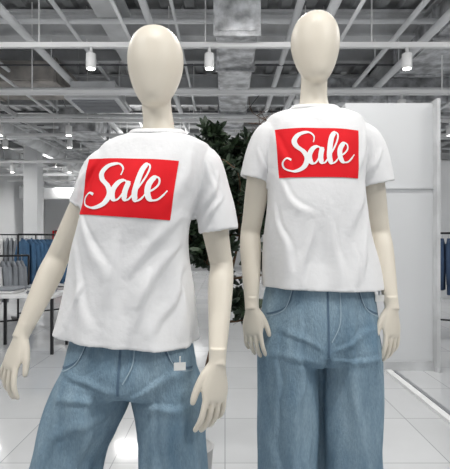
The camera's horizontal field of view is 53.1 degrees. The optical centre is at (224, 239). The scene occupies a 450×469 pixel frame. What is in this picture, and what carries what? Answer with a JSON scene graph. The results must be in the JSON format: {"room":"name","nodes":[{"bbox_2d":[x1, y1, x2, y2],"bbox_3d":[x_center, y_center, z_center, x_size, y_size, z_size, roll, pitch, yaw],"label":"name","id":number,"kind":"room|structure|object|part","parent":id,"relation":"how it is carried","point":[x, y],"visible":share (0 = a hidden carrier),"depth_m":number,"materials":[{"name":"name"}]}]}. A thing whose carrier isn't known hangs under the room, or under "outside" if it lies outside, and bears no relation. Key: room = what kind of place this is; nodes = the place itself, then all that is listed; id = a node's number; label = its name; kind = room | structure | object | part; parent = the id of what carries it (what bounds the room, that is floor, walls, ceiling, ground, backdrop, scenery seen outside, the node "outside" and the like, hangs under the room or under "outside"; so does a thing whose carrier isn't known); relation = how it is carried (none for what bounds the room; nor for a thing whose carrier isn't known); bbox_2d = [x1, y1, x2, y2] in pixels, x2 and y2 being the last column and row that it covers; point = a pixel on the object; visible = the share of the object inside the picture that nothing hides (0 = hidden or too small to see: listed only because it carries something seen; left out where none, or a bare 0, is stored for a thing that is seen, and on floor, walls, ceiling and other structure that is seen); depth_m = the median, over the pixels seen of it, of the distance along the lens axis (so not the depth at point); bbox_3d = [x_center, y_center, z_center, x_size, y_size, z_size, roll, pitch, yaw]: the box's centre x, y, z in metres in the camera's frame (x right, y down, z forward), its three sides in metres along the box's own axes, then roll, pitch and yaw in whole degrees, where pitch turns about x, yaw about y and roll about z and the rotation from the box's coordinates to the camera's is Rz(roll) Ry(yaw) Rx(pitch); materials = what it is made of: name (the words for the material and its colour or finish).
{"room":"shop","nodes":[
{"label":"shop","id":0,"kind":"room"},
{"bbox_2d":[0,168,44,240],"bbox_3d":[-8.050,-0.860,8.750,0.100,4.100,22.500,0,0,0],"label":"wall","id":1,"kind":"structure","parent":0,"point":[11,206],"depth_m":16.86,"materials":[{"name":"white paint"}]},
{"bbox_2d":[0,57,77,101],"bbox_3d":[-3.600,-2.430,6.900,2.400,0.350,0.950,0,0,0],"label":"duct","id":2,"kind":"object","parent":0,"point":[43,76],"depth_m":6.47,"materials":[{"name":"silver metal"}]},
{"bbox_2d":[0,118,82,170],"bbox_3d":[-4.350,-2.260,10.750,0.364,0.364,11.500,0,0,0],"label":"duct","id":3,"kind":"object","parent":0,"point":[39,145],"depth_m":10.38,"materials":[{"name":"grey metal"}]},
{"bbox_2d":[19,187,72,198],"bbox_3d":[-0.500,-1.790,17.200,14.600,0.450,0.300,0,0,0],"label":"window","id":4,"kind":"structure","parent":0,"point":[48,193],"depth_m":17.05,"materials":[{"name":"white glass"}]},
{"bbox_2d":[22,154,90,164],"bbox_3d":[-0.500,-2.710,15.200,15.000,0.330,0.180,0,0,0],"label":"ceiling beam","id":5,"kind":"structure","parent":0,"point":[88,155],"depth_m":15.17,"materials":[{"name":"grey metal"}]},
{"bbox_2d":[48,165,65,166],"bbox_3d":[-0.500,-2.790,16.600,15.000,0.210,0.100,0,0,0],"label":"ceiling beam","id":6,"kind":"structure","parent":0,"point":[48,165],"depth_m":16.57,"materials":[{"name":"grey metal"}]},
{"bbox_2d":[60,168,78,176],"bbox_3d":[-0.500,-2.710,18.000,15.000,0.330,0.180,0,0,0],"label":"ceiling beam","id":7,"kind":"structure","parent":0,"point":[63,169],"depth_m":17.99,"materials":[{"name":"grey metal"}]},
{"bbox_2d":[59,108,117,151],"bbox_3d":[-2.600,-2.110,12.400,0.650,0.410,9.000,0,0,0],"label":"duct","id":8,"kind":"object","parent":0,"point":[88,134],"depth_m":8.18,"materials":[{"name":"grey metal"}]},
{"bbox_2d":[64,49,129,112],"bbox_3d":[-1.850,-2.453,6.600,0.750,1.015,0.750,0,0,0],"label":"ceiling air conditioner cassette","id":9,"kind":"structure","parent":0,"point":[83,103],"depth_m":6.38,"materials":[{"name":"white plastic"}]},
{"bbox_2d":[88,0,130,69],"bbox_3d":[-1.300,-2.650,8.750,0.220,0.390,22.500,0,0,0],"label":"ceiling beam","id":10,"kind":"structure","parent":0,"point":[102,8],"depth_m":5.28,"materials":[{"name":"grey metal"}]},
{"bbox_2d":[45,177,263,266],"bbox_3d":[-0.500,-0.860,20.050,15.000,4.100,0.100,0,0,0],"label":"wall","id":11,"kind":"structure","parent":0,"point":[55,209],"depth_m":20.00,"materials":[{"name":"grey paint"}]},
{"bbox_2d":[0,0,434,167],"bbox_3d":[-0.500,-2.985,8.750,15.000,0.150,22.500,0,0,0],"label":"ceiling","id":12,"kind":"structure","parent":0,"point":[8,4],"depth_m":5.73,"materials":[{"name":"paint"}]},
{"bbox_2d":[6,150,61,169],"bbox_3d":[-5.600,-2.510,13.200,1.600,0.900,0.090,0,0,0],"label":"linear pendant light","id":13,"kind":"object","parent":12,"relation":"hanging from","point":[44,168],"visible":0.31,"depth_m":13.16,"materials":[{"name":"white plastic"}]},
{"bbox_2d":[0,118,72,147],"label":"track light","id":14,"kind":"object","parent":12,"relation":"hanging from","point":[53,134],"depth_m":8.38,"materials":[{"name":"white metal"}]},
{"bbox_2d":[0,145,76,185],"bbox_3d":[-5.800,-2.160,10.800,0.550,0.410,12.000,0,0,0],"label":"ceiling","id":15,"kind":"structure","parent":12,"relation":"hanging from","point":[5,153],"depth_m":12.84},
{"bbox_2d":[7,180,76,185],"bbox_3d":[-0.500,-2.292,14.500,13.000,1.336,0.125,0,0,0],"label":"track light","id":16,"kind":"object","parent":12,"relation":"hanging from","point":[7,180],"visible":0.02,"depth_m":14.48,"materials":[{"name":"white metal"}]},
{"bbox_3d":[-0.500,-2.422,14.500,13.000,1.075,0.045,0,0,0],"label":"rail","id":17,"kind":"part","parent":16,"relation":"part of","materials":[{"name":"white metal"}]},
{"bbox_2d":[0,95,87,160],"bbox_3d":[-3.500,-2.468,9.500,0.280,0.985,17.000,0,0,0],"label":"cable tray","id":18,"kind":"object","parent":12,"relation":"hanging from","point":[2,108],"depth_m":8.42,"materials":[{"name":"grey metal"}]},
{"bbox_2d":[12,141,79,171],"bbox_3d":[-5.200,-2.650,8.750,0.220,0.390,22.500,0,0,0],"label":"ceiling beam","id":19,"kind":"structure","parent":12,"relation":"attached to","point":[16,142],"depth_m":13.33,"materials":[{"name":"paint"}]},
{"bbox_2d":[0,0,129,69],"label":"track light","id":20,"kind":"object","parent":12,"relation":"hanging from","point":[90,56],"depth_m":4.58,"materials":[{"name":"white metal"}]},
{"bbox_2d":[0,49,135,94],"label":"track light","id":21,"kind":"object","parent":12,"relation":"hanging from","point":[2,92],"depth_m":5.58,"materials":[{"name":"white metal"}]},
{"bbox_2d":[0,113,142,135],"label":"track light","id":22,"kind":"object","parent":12,"relation":"hanging from","point":[68,129],"depth_m":7.18,"materials":[{"name":"white metal"}]},
{"bbox_2d":[100,133,125,136],"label":"track light","id":23,"kind":"object","parent":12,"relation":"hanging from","point":[102,134],"depth_m":8.38,"materials":[{"name":"white metal"}]},
{"bbox_2d":[8,113,274,128],"bbox_3d":[-0.500,-2.710,10.200,15.000,0.330,0.180,0,0,0],"label":"ceiling beam","id":24,"kind":"structure","parent":12,"relation":"attached to","point":[47,125],"depth_m":10.19,"materials":[{"name":"grey metal"}]},
{"bbox_2d":[0,97,299,105],"bbox_3d":[-0.500,-2.790,9.000,15.000,0.210,0.100,0,0,0],"label":"ceiling beam","id":25,"kind":"structure","parent":12,"relation":"attached to","point":[132,101],"depth_m":8.98,"materials":[{"name":"grey metal"}]},
{"bbox_2d":[173,95,199,121],"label":"track light","id":26,"kind":"object","parent":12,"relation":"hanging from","point":[175,120],"depth_m":7.18,"materials":[{"name":"white metal"}]},
{"bbox_2d":[187,133,202,136],"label":"track light","id":27,"kind":"object","parent":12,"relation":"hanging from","point":[190,134],"depth_m":8.38,"materials":[{"name":"white metal"}]},
{"bbox_2d":[0,49,392,63],"bbox_3d":[-0.500,-2.790,6.800,15.000,0.210,0.100,0,0,0],"label":"ceiling beam","id":28,"kind":"structure","parent":12,"relation":"attached to","point":[65,56],"depth_m":6.79,"materials":[{"name":"white metal"}]},
{"bbox_2d":[0,9,426,41],"bbox_3d":[-0.500,-2.710,5.700,15.000,0.330,0.180,0,0,0],"label":"ceiling beam","id":29,"kind":"structure","parent":12,"relation":"attached to","point":[56,32],"depth_m":5.68,"materials":[{"name":"grey metal"}]},
{"bbox_2d":[0,132,441,172],"bbox_3d":[-0.500,-2.303,11.000,13.000,1.314,0.114,0,0,0],"label":"track light","id":30,"kind":"object","parent":12,"relation":"hanging from","point":[12,167],"visible":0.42,"depth_m":10.98,"materials":[{"name":"white metal"}]},
{"bbox_2d":[0,0,449,187],"bbox_3d":[-0.500,-2.400,10.250,14.000,1.120,18.500,0,0,0],"label":"ceiling beams","id":31,"kind":"structure","parent":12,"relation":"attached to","point":[7,17],"depth_m":5.32,"materials":[{"name":"grey metal"}]},
{"bbox_2d":[0,141,449,149],"bbox_3d":[-0.500,-2.710,12.600,15.000,0.330,0.180,0,0,0],"label":"ceiling beam","id":32,"kind":"structure","parent":12,"relation":"attached to","point":[11,145],"depth_m":12.58,"materials":[{"name":"grey metal"}]},
{"bbox_2d":[0,51,449,140],"bbox_3d":[-0.250,-2.361,10.165,13.500,0.356,9.039,0,0,0],"label":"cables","id":33,"kind":"object","parent":12,"relation":"attached to","point":[2,112],"depth_m":5.99,"materials":[{"name":"grey metal"}]},
{"bbox_2d":[13,150,449,152],"bbox_3d":[-0.500,-2.790,13.900,15.000,0.210,0.100,0,0,0],"label":"ceiling beam","id":34,"kind":"structure","parent":12,"relation":"attached to","point":[82,151],"depth_m":13.89,"materials":[{"name":"grey metal"}]},
{"bbox_2d":[228,130,240,136],"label":"track light","id":35,"kind":"object","parent":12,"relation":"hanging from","point":[232,134],"depth_m":8.38,"materials":[{"name":"white metal"}]},
{"bbox_2d":[179,0,290,69],"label":"track light","id":36,"kind":"object","parent":12,"relation":"hanging from","point":[209,59],"depth_m":4.58,"materials":[{"name":"white metal"}]},
{"bbox_2d":[207,119,266,123],"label":"track light","id":37,"kind":"object","parent":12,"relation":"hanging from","point":[213,120],"depth_m":7.18,"materials":[{"name":"white metal"}]},
{"bbox_2d":[213,0,260,132],"bbox_3d":[0.120,-2.230,8.200,0.470,0.410,7.500,0,0,0],"label":"duct","id":38,"kind":"object","parent":12,"relation":"hanging from","point":[233,20],"depth_m":4.96,"materials":[{"name":"silver metal"}]},
{"bbox_2d":[174,90,300,105],"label":"track light","id":39,"kind":"object","parent":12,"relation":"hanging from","point":[296,101],"depth_m":5.58,"materials":[{"name":"white metal"}]},
{"bbox_2d":[38,129,445,132],"bbox_3d":[-0.500,-2.790,11.400,15.000,0.210,0.100,0,0,0],"label":"ceiling beam","id":40,"kind":"structure","parent":12,"relation":"attached to","point":[48,130],"depth_m":11.39,"materials":[{"name":"grey metal"}]},
{"bbox_2d":[72,74,445,96],"bbox_3d":[-0.500,-2.710,7.900,15.000,0.330,0.180,0,0,0],"label":"ceiling beam","id":41,"kind":"structure","parent":12,"relation":"attached to","point":[200,80],"depth_m":7.88,"materials":[{"name":"grey metal"}]},
{"bbox_2d":[327,55,449,102],"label":"track light","id":42,"kind":"object","parent":12,"relation":"hanging from","point":[401,93],"depth_m":5.58,"materials":[{"name":"white metal"}]},
{"bbox_2d":[339,0,449,69],"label":"track light","id":43,"kind":"object","parent":12,"relation":"hanging from","point":[407,56],"depth_m":4.58,"materials":[{"name":"white metal"}]},
{"bbox_2d":[441,119,449,135],"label":"track light","id":44,"kind":"object","parent":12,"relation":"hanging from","point":[442,120],"depth_m":7.18,"materials":[{"name":"white metal"}]},
{"bbox_2d":[442,141,449,145],"bbox_3d":[5.600,-2.650,8.750,0.220,0.390,22.500,0,0,0],"label":"ceiling beam","id":45,"kind":"structure","parent":12,"relation":"attached to","point":[444,143],"depth_m":11.36,"materials":[{"name":"paint"}]},
{"bbox_2d":[0,267,449,468],"bbox_3d":[-0.500,1.240,8.750,15.000,0.100,22.500,0,0,0],"label":"floor","id":46,"kind":"structure","parent":0,"point":[415,436],"depth_m":3.18,"materials":[{"name":"tile"}]},
{"bbox_2d":[0,254,29,321],"bbox_3d":[-2.950,0.691,5.899,0.742,0.998,0.516,0,0,-34],"label":"clothing rack","id":47,"kind":"object","parent":46,"relation":"on","point":[11,274],"visible":0.7,"depth_m":5.83,"materials":[{"name":"black metal"}]},
{"bbox_2d":[0,234,36,262],"bbox_3d":[-4.600,0.531,9.399,1.246,1.318,0.522,0,0,-17],"label":"clothing rack","id":48,"kind":"object","parent":46,"relation":"on","point":[8,247],"visible":0.41,"depth_m":9.24,"materials":[{"name":"black metal"}]},
{"bbox_2d":[23,130,42,239],"bbox_3d":[-4.900,-0.825,11.500,0.390,4.030,0.390,0,0,0],"label":"column","id":49,"kind":"structure","parent":46,"relation":"on","point":[32,172],"depth_m":11.32,"materials":[{"name":"white paint"}]},
{"bbox_2d":[0,284,67,354],"bbox_3d":[-2.150,0.837,4.900,0.750,0.707,0.500,0,0,0],"label":"display table","id":50,"kind":"object","parent":46,"relation":"on","point":[6,292],"visible":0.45,"depth_m":4.75,"materials":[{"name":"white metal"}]},
{"bbox_2d":[11,233,67,318],"bbox_3d":[-2.742,0.546,6.802,0.789,1.288,0.526,0,0,-44],"label":"clothing rack","id":51,"kind":"object","parent":46,"relation":"on","point":[37,249],"visible":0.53,"depth_m":6.54,"materials":[{"name":"black metal"}]},
{"bbox_2d":[0,24,237,468],"bbox_3d":[-0.312,0.295,1.352,0.699,1.790,0.457,0,0,0],"label":"mannequin","id":52,"kind":"object","parent":46,"relation":"on","point":[127,314],"visible":1,"depth_m":1.18},
{"bbox_3d":[-0.477,0.101,1.287,0.306,0.662,0.138,0,0,-19],"label":"arm","id":53,"kind":"part","parent":52,"relation":"part of"},
{"bbox_2d":[79,158,178,219],"bbox_3d":[-0.261,-0.136,1.174,0.275,0.171,0.062,0,0,14],"label":"print","id":54,"kind":"object","parent":52,"relation":"attached to","point":[109,188],"depth_m":1.16},
{"bbox_3d":[-0.035,0.137,1.236,0.119,0.723,0.217,0,0,0],"label":"arm","id":55,"kind":"part","parent":52,"relation":"part of"},
{"bbox_2d":[189,98,271,468],"bbox_3d":[0.114,0.271,2.135,0.901,1.838,0.704,0,0,-42],"label":"tree","id":56,"kind":"object","parent":46,"relation":"on","point":[231,152],"visible":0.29,"depth_m":1.99,"materials":[{"name":"green plant"}]},
{"bbox_3d":[-0.155,1.080,2.120,0.210,0.220,0.210,0,0,0],"label":"pot","id":57,"kind":"part","parent":56,"relation":"part of","materials":[{"name":"white ceramic"}]},
{"bbox_2d":[240,10,399,468],"bbox_3d":[0.310,0.234,1.430,0.540,1.912,0.540,0,0,-20],"label":"mannequin","id":58,"kind":"object","parent":46,"relation":"on","point":[321,171],"visible":1,"depth_m":1.34},
{"bbox_3d":[0.106,0.014,1.437,0.114,0.701,0.152,0,0,0],"label":"arm","id":59,"kind":"part","parent":58,"relation":"part of"},
{"bbox_2d":[275,128,358,178],"bbox_3d":[0.274,-0.259,1.336,0.250,0.153,0.051,0,0,5],"label":"print","id":60,"kind":"object","parent":58,"relation":"attached to","point":[300,153],"depth_m":1.32},
{"bbox_3d":[0.484,0.020,1.435,0.125,0.713,0.154,0,0,0],"label":"arm","id":61,"kind":"part","parent":58,"relation":"part of"},
{"bbox_2d":[386,369,449,424],"bbox_3d":[1.495,1.178,1.600,0.100,0.024,4.900,0,0,0],"label":"trim","id":62,"kind":"structure","parent":46,"relation":"on","point":[435,406],"depth_m":3.38,"materials":[{"name":"grey metal"}]},
{"bbox_2d":[441,232,449,320],"bbox_3d":[2.980,0.541,6.000,0.990,1.298,0.524,0,0,29],"label":"clothing rack","id":63,"kind":"object","parent":46,"relation":"on","point":[445,248],"visible":0.18,"depth_m":5.82,"materials":[{"name":"black metal"}]},
{"bbox_2d":[342,103,432,361],"bbox_3d":[1.500,-0.030,4.180,0.800,2.440,0.140,0,0,0],"label":"wall partition","id":64,"kind":"structure","parent":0,"point":[406,129],"depth_m":4.11,"materials":[{"name":"white paint"}]},
{"bbox_2d":[383,362,433,370],"bbox_3d":[1.500,1.150,4.098,0.800,0.080,0.015,0,0,0],"label":"baseboard","id":65,"kind":"structure","parent":64,"relation":"attached to","point":[399,366],"depth_m":4.09,"materials":[{"name":"paint"}]},
{"bbox_2d":[386,98,440,372],"bbox_3d":[1.515,-0.040,4.140,0.830,2.460,0.220,0,0,0],"label":"trim","id":66,"kind":"structure","parent":64,"relation":"attached to","point":[436,188],"depth_m":4.04,"materials":[{"name":"paint"}]},
{"bbox_2d":[327,75,449,111],"bbox_3d":[3.300,-2.210,6.900,3.600,0.410,0.600,0,0,0],"label":"duct","id":67,"kind":"object","parent":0,"point":[339,100],"depth_m":6.62,"materials":[{"name":"silver metal"}]},
{"bbox_2d":[367,0,441,77],"bbox_3d":[2.600,-2.650,8.750,0.220,0.390,22.500,0,0,0],"label":"ceiling beam","id":68,"kind":"structure","parent":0,"point":[379,71],"depth_m":7.25,"materials":[{"name":"grey metal"}]},
{"bbox_2d":[393,0,449,76],"bbox_3d":[2.750,-2.470,5.100,0.800,0.390,2.400,0,0,0],"label":"duct","id":69,"kind":"object","parent":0,"point":[426,62],"depth_m":5.67,"materials":[{"name":"silver metal"}]},
{"bbox_2d":[441,161,449,297],"bbox_3d":[5.400,-0.210,9.200,2.400,2.800,0.120,0,0,0],"label":"wall","id":70,"kind":"structure","parent":0,"point":[445,165],"depth_m":9.14,"materials":[{"name":"white paint"}]},
{"bbox_2d":[441,112,449,131],"bbox_3d":[3.700,-2.160,12.400,0.650,0.410,9.000,0,0,0],"label":"duct","id":71,"kind":"object","parent":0,"point":[444,125],"depth_m":7.90,"materials":[{"name":"grey metal"}]},
{"bbox_2d":[442,153,449,158],"bbox_3d":[7.050,-0.860,8.750,0.100,4.100,22.500,0,0,0],"label":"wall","id":72,"kind":"structure","parent":0,"point":[444,155],"depth_m":14.25,"materials":[{"name":"grey paint"}]}
]}

